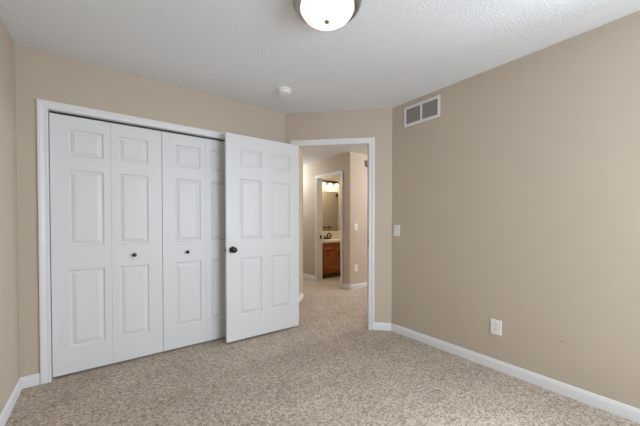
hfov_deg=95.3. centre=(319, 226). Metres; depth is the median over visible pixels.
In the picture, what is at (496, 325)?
wall outlet
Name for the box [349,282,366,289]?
baseboard
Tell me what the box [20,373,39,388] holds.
baseboard
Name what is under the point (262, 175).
door
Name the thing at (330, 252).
vanity cabinet
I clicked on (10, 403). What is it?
baseboard
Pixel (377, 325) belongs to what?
baseboard
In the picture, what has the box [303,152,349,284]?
wall
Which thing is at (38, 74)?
wall
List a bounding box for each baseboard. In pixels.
[0,378,21,425]
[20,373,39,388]
[303,273,349,288]
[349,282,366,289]
[374,322,390,330]
[391,323,639,423]
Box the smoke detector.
[277,87,291,95]
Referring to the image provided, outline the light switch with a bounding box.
[394,225,399,235]
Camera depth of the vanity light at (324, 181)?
6.85 m
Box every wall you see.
[0,16,19,413]
[15,45,284,376]
[285,108,391,322]
[299,149,301,295]
[302,149,302,292]
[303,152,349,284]
[323,176,339,230]
[350,152,366,284]
[391,10,639,408]
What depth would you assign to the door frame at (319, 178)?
5.96 m
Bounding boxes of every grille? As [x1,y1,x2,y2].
[406,105,419,123]
[422,99,436,118]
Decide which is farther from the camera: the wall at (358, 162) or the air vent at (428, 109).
the wall at (358, 162)
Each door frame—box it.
[36,98,224,384]
[290,137,374,329]
[315,170,342,287]
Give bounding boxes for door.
[49,111,162,376]
[161,130,225,350]
[225,132,298,342]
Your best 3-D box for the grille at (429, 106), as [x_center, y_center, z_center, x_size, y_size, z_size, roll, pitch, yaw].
[1.058,-1.135,2.818,0.006,0.151,0.168,-1,1,-37]
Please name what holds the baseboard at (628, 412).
attached to the wall at (517, 205)
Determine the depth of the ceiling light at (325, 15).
1.61 m
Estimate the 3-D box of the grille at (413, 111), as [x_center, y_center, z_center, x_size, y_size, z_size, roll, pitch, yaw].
[0.947,-1.137,2.967,0.006,0.151,0.168,-1,1,-37]
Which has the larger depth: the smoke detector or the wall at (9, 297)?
the smoke detector
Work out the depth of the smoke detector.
2.71 m
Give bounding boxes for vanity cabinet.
[322,242,339,278]
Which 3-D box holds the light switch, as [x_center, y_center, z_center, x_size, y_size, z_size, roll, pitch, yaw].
[0.826,0.041,3.143,0.012,0.120,0.076,-1,1,-37]
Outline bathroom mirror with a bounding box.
[323,191,337,230]
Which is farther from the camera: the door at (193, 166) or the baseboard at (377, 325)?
the baseboard at (377, 325)
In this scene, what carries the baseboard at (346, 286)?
attached to the wall at (342, 161)
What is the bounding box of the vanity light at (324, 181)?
[323,180,338,186]
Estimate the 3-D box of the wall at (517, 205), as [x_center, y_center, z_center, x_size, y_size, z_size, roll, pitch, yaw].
[1.837,-0.058,1.899,0.120,2.440,3.443,-1,1,-37]
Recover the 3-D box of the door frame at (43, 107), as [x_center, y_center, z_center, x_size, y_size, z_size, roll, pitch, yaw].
[-1.437,0.106,2.668,1.638,2.090,0.138,-1,1,-37]
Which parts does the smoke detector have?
mounting plate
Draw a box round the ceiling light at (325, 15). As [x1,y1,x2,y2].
[293,0,361,30]
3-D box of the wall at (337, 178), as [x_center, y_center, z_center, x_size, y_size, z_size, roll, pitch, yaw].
[0.726,-0.137,7.396,2.740,2.440,0.120,-1,1,-37]
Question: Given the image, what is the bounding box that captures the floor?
[5,276,639,425]
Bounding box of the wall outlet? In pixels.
[491,318,501,335]
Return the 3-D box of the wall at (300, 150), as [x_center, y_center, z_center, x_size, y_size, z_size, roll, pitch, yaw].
[-0.420,-0.089,4.071,0.120,2.440,1.135,0,1,8]
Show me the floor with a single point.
(326, 369)
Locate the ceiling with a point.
(392, 53)
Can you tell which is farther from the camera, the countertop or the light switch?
the countertop
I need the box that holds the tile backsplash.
[322,231,339,238]
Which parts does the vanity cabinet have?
drawer, door, drawer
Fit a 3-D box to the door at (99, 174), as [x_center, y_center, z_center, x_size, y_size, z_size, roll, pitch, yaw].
[-1.729,0.134,2.423,0.747,2.015,0.066,-1,1,-37]
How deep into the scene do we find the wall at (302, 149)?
4.60 m
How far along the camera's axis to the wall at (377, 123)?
3.22 m
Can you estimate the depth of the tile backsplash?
6.99 m
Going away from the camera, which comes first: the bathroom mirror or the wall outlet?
the wall outlet
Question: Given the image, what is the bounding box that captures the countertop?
[322,238,339,242]
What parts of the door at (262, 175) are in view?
knob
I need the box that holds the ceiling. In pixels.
[0,0,639,164]
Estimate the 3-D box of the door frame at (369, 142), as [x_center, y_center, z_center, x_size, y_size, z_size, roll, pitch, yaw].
[0.142,0.077,3.358,0.950,2.128,0.156,0,1,8]
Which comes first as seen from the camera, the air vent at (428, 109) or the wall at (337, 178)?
the air vent at (428, 109)
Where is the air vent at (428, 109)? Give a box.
[404,95,439,127]

